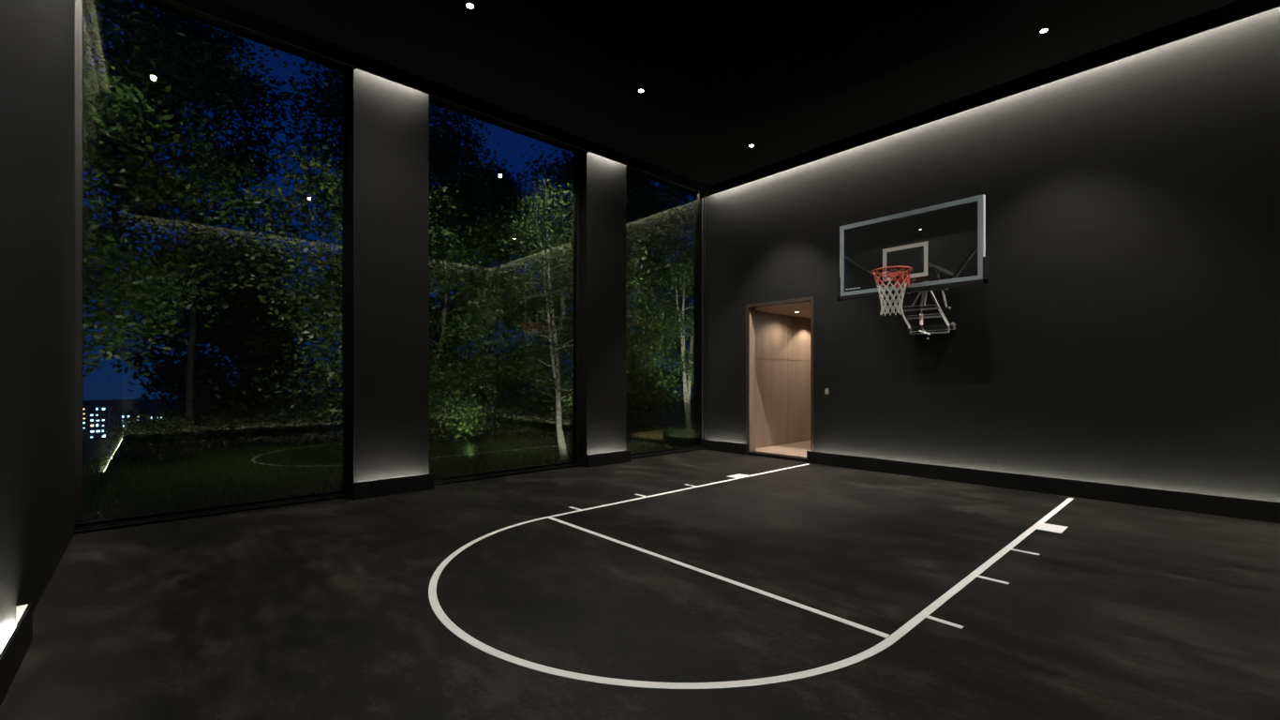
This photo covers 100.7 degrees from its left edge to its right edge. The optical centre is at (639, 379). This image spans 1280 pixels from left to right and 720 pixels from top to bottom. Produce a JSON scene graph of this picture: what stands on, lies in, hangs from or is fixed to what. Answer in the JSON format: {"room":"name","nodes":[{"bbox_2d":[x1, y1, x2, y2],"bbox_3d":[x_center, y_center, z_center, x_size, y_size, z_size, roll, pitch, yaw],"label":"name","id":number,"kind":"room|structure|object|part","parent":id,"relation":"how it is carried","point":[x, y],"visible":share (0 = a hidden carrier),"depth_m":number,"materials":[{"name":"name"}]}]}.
{"room":"indoor basketball court","nodes":[
{"label":"indoor basketball court","id":0,"kind":"room"},
{"bbox_2d":[0,0,74,651],"bbox_3d":[-2.389,-1.155,1.614,0.200,5.660,9.800,0,0,-42],"label":"wall","id":1,"kind":"structure","parent":0,"point":[37,37],"depth_m":3.40,"materials":[{"name":"black paint"}]},
{"bbox_2d":[0,602,32,707],"bbox_3d":[-1.249,1.370,0.556,0.060,0.210,6.580,0,0,-42],"label":"baseboard","id":2,"kind":"structure","parent":1,"relation":"attached to","point":[17,645],"depth_m":2.68,"materials":[{"name":"black"}]},
{"bbox_2d":[0,449,1279,719],"bbox_3d":[1.127,1.575,4.696,9.150,0.200,9.620,0,0,-42],"label":"floor","id":3,"kind":"structure","parent":0,"point":[317,610],"depth_m":3.51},
{"bbox_2d":[74,0,348,534],"bbox_3d":[-4.564,-1.255,5.902,2.360,5.460,0.172,0,0,-42],"label":"window","id":4,"kind":"structure","parent":3,"relation":"on","point":[212,154],"depth_m":5.76,"materials":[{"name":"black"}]},
{"bbox_3d":[-4.523,1.416,5.857,2.360,0.070,0.051,0,0,-42],"label":"track rail","id":5,"kind":"part","parent":4,"relation":"part of","materials":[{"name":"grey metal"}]},
{"bbox_2d":[347,65,433,500],"bbox_3d":[-3.290,-1.255,6.976,0.990,5.460,0.460,0,0,-42],"label":"column","id":6,"kind":"structure","parent":3,"relation":"on","point":[389,120],"depth_m":6.81,"materials":[{"name":"paint"}]},
{"bbox_3d":[-3.696,-1.255,6.707,0.009,5.460,0.290,0,0,-42],"label":"panel","id":7,"kind":"part","parent":6,"relation":"part of","materials":[{"name":"black"}]},
{"bbox_2d":[429,95,580,485],"bbox_3d":[-2.032,-1.255,8.208,2.630,5.460,0.172,0,0,-42],"label":"window","id":8,"kind":"structure","parent":3,"relation":"on","point":[504,197],"depth_m":8.07,"materials":[{"name":"black"}]},
{"bbox_3d":[-1.991,1.416,8.164,2.630,0.070,0.051,0,0,-42],"label":"track rail","id":9,"kind":"part","parent":8,"relation":"part of","materials":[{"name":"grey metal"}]},
{"bbox_2d":[579,148,630,467],"bbox_3d":[-0.673,-1.255,9.360,0.950,5.460,0.460,0,0,-42],"label":"column","id":10,"kind":"structure","parent":3,"relation":"on","point":[602,180],"depth_m":9.15,"materials":[{"name":"paint"}]},
{"bbox_3d":[-1.064,-1.255,9.105,0.009,5.460,0.290,0,0,-42],"label":"panel","id":11,"kind":"part","parent":10,"relation":"part of","materials":[{"name":"black"}]},
{"bbox_2d":[625,165,704,459],"bbox_3d":[0.463,-1.255,10.481,2.340,5.460,0.172,0,0,-42],"label":"window","id":12,"kind":"structure","parent":3,"relation":"on","point":[664,218],"depth_m":10.48,"materials":[{"name":"black"}]},
{"bbox_3d":[0.504,1.416,10.436,2.340,0.070,0.051,0,0,-42],"label":"track rail","id":13,"kind":"part","parent":12,"relation":"part of","materials":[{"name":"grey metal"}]},
{"bbox_2d":[428,463,1073,688],"bbox_3d":[1.516,1.474,5.523,7.131,0.002,4.044,0,0,-42],"label":"court marking","id":14,"kind":"object","parent":3,"relation":"on","point":[436,606],"visible":1,"depth_m":3.23,"materials":[{"name":"white paint"}]},
{"bbox_2d":[218,0,1239,185],"bbox_3d":[1.134,-4.110,4.689,9.550,0.250,10.000,0,0,-42],"label":"ceiling","id":15,"kind":"structure","parent":0,"point":[786,79],"depth_m":6.44,"materials":[{"name":"black paint"}]},
{"bbox_2d":[166,0,709,194],"bbox_3d":[-1.846,-3.895,7.960,8.850,0.180,0.030,0,0,-42],"label":"trim","id":16,"kind":"structure","parent":15,"relation":"attached to","point":[215,8],"depth_m":6.87,"materials":[{"name":"black"}]},
{"bbox_2d":[464,1,475,9],"bbox_3d":[-1.812,-3.982,5.657,0.100,0.014,0.100,0,0,-42],"label":"recessed light","id":17,"kind":"object","parent":15,"relation":"in","point":[469,6],"visible":1,"depth_m":5.65,"materials":[{"name":"white"}]},
{"bbox_2d":[1038,27,1049,33],"bbox_3d":[4.613,-3.982,6.059,0.100,0.014,0.100,0,0,-42],"label":"recessed light","id":18,"kind":"object","parent":15,"relation":"in","point":[1044,30],"visible":1,"depth_m":6.05,"materials":[{"name":"white"}]},
{"bbox_2d":[752,440,810,457],"bbox_3d":[5.063,1.548,11.921,6.000,0.255,2.800,0,0,-42],"label":"floor","id":19,"kind":"structure","parent":0,"point":[800,448],"depth_m":10.76,"materials":[{"name":"brown wood"}]},
{"bbox_2d":[755,311,810,447],"bbox_3d":[4.262,0.003,12.800,6.000,2.835,0.220,0,0,-42],"label":"wall","id":20,"kind":"structure","parent":0,"point":[782,342],"depth_m":11.60,"materials":[{"name":"brown wood"}]},
{"bbox_2d":[755,301,810,318],"bbox_3d":[5.063,-1.495,11.921,6.000,0.160,2.600,0,0,-42],"label":"ceiling","id":21,"kind":"structure","parent":0,"point":[804,308],"depth_m":10.79,"materials":[{"name":"beige wood"}]},
{"bbox_2d":[704,6,1279,502],"bbox_3d":[4.590,-1.155,7.837,0.200,5.660,10.000,0,0,-42],"label":"wall","id":22,"kind":"structure","parent":0,"point":[1123,329],"depth_m":6.77,"materials":[{"name":"black paint"}]},
{"bbox_2d":[703,439,744,454],"bbox_3d":[1.707,1.370,10.808,0.060,0.210,1.025,0,0,-42],"label":"baseboard","id":23,"kind":"structure","parent":22,"relation":"attached to","point":[712,445],"depth_m":10.75,"materials":[{"name":"black"}]},
{"bbox_2d":[745,296,813,461],"bbox_3d":[2.646,0.005,9.962,0.212,2.940,1.440,0,0,-42],"label":"door frame","id":24,"kind":"structure","parent":22,"relation":"in","point":[750,308],"depth_m":10.39,"materials":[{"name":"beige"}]},
{"bbox_2d":[837,193,988,339],"bbox_3d":[3.680,-1.425,7.424,1.678,1.671,1.646,0,0,14],"label":"basketball hoop","id":25,"kind":"object","parent":22,"relation":"attached to","point":[942,246],"visible":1,"depth_m":7.04,"materials":[{"name":"clear glass"}]},
{"bbox_3d":[2.979,-1.883,7.866,0.047,0.755,0.011,0,0,-42],"label":"edge rail","id":26,"kind":"part","parent":25,"relation":"part of","materials":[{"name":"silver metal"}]},
{"bbox_3d":[3.921,-0.891,7.844,0.024,0.230,0.472,0,0,42],"label":"arm","id":27,"kind":"part","parent":25,"relation":"part of","materials":[{"name":"grey metal"}]},
{"bbox_3d":[3.586,-1.742,7.172,0.012,1.015,1.810,0,0,-42],"label":"backboard glass","id":28,"kind":"part","parent":25,"relation":"part of","materials":[{"name":"clear glass"}]},
{"bbox_3d":[3.587,-1.742,7.174,0.036,1.035,1.830,0,0,-42],"label":"backboard frame","id":29,"kind":"part","parent":25,"relation":"part of","materials":[{"name":"grey metal"}]},
{"bbox_3d":[3.944,-1.188,7.515,0.164,0.284,0.020,0,0,28],"label":"diagonal arm","id":30,"kind":"part","parent":25,"relation":"part of","materials":[{"name":"grey metal"}]},
{"bbox_3d":[3.990,-1.211,7.478,0.109,0.355,0.032,0,0,-17],"label":"post","id":31,"kind":"part","parent":25,"relation":"part of","materials":[{"name":"grey metal"}]},
{"bbox_3d":[4.016,-1.209,7.450,0.105,0.358,0.031,0,0,-22],"label":"post","id":32,"kind":"part","parent":25,"relation":"part of","materials":[{"name":"grey metal"}]},
{"bbox_3d":[4.267,-0.724,7.835,0.022,0.103,0.541,0,0,-42],"label":"frame","id":33,"kind":"part","parent":25,"relation":"part of","materials":[{"name":"grey metal"}]},
{"bbox_3d":[4.328,-0.765,7.883,0.124,0.080,0.620,0,0,-42],"label":"wall plate","id":34,"kind":"part","parent":25,"relation":"part of","materials":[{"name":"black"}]},
{"bbox_3d":[4.216,-1.073,7.527,0.462,0.596,0.227,0,0,-42],"label":"arm","id":35,"kind":"part","parent":25,"relation":"part of","materials":[{"name":"grey metal"}]},
{"bbox_3d":[4.114,-1.090,7.172,0.200,0.230,0.012,0,0,-42],"label":"gusset plate","id":36,"kind":"part","parent":25,"relation":"part of","materials":[{"name":"grey metal"}]},
{"bbox_3d":[4.220,-1.883,6.504,0.047,0.755,0.011,0,0,-42],"label":"edge rail","id":37,"kind":"part","parent":25,"relation":"part of","materials":[{"name":"silver metal"}]},
{"bbox_2d":[699,0,1279,198],"bbox_3d":[4.438,-3.890,7.726,0.115,0.190,9.340,0,0,-42],"label":"trim","id":38,"kind":"structure","parent":22,"relation":"attached to","point":[1240,9],"depth_m":6.91,"materials":[{"name":"black"}]},
{"bbox_2d":[806,450,1279,522],"bbox_3d":[5.331,1.370,6.831,0.060,0.210,6.995,0,0,-42],"label":"baseboard","id":39,"kind":"structure","parent":22,"relation":"attached to","point":[1202,503],"depth_m":6.65,"materials":[{"name":"black"}]}
]}

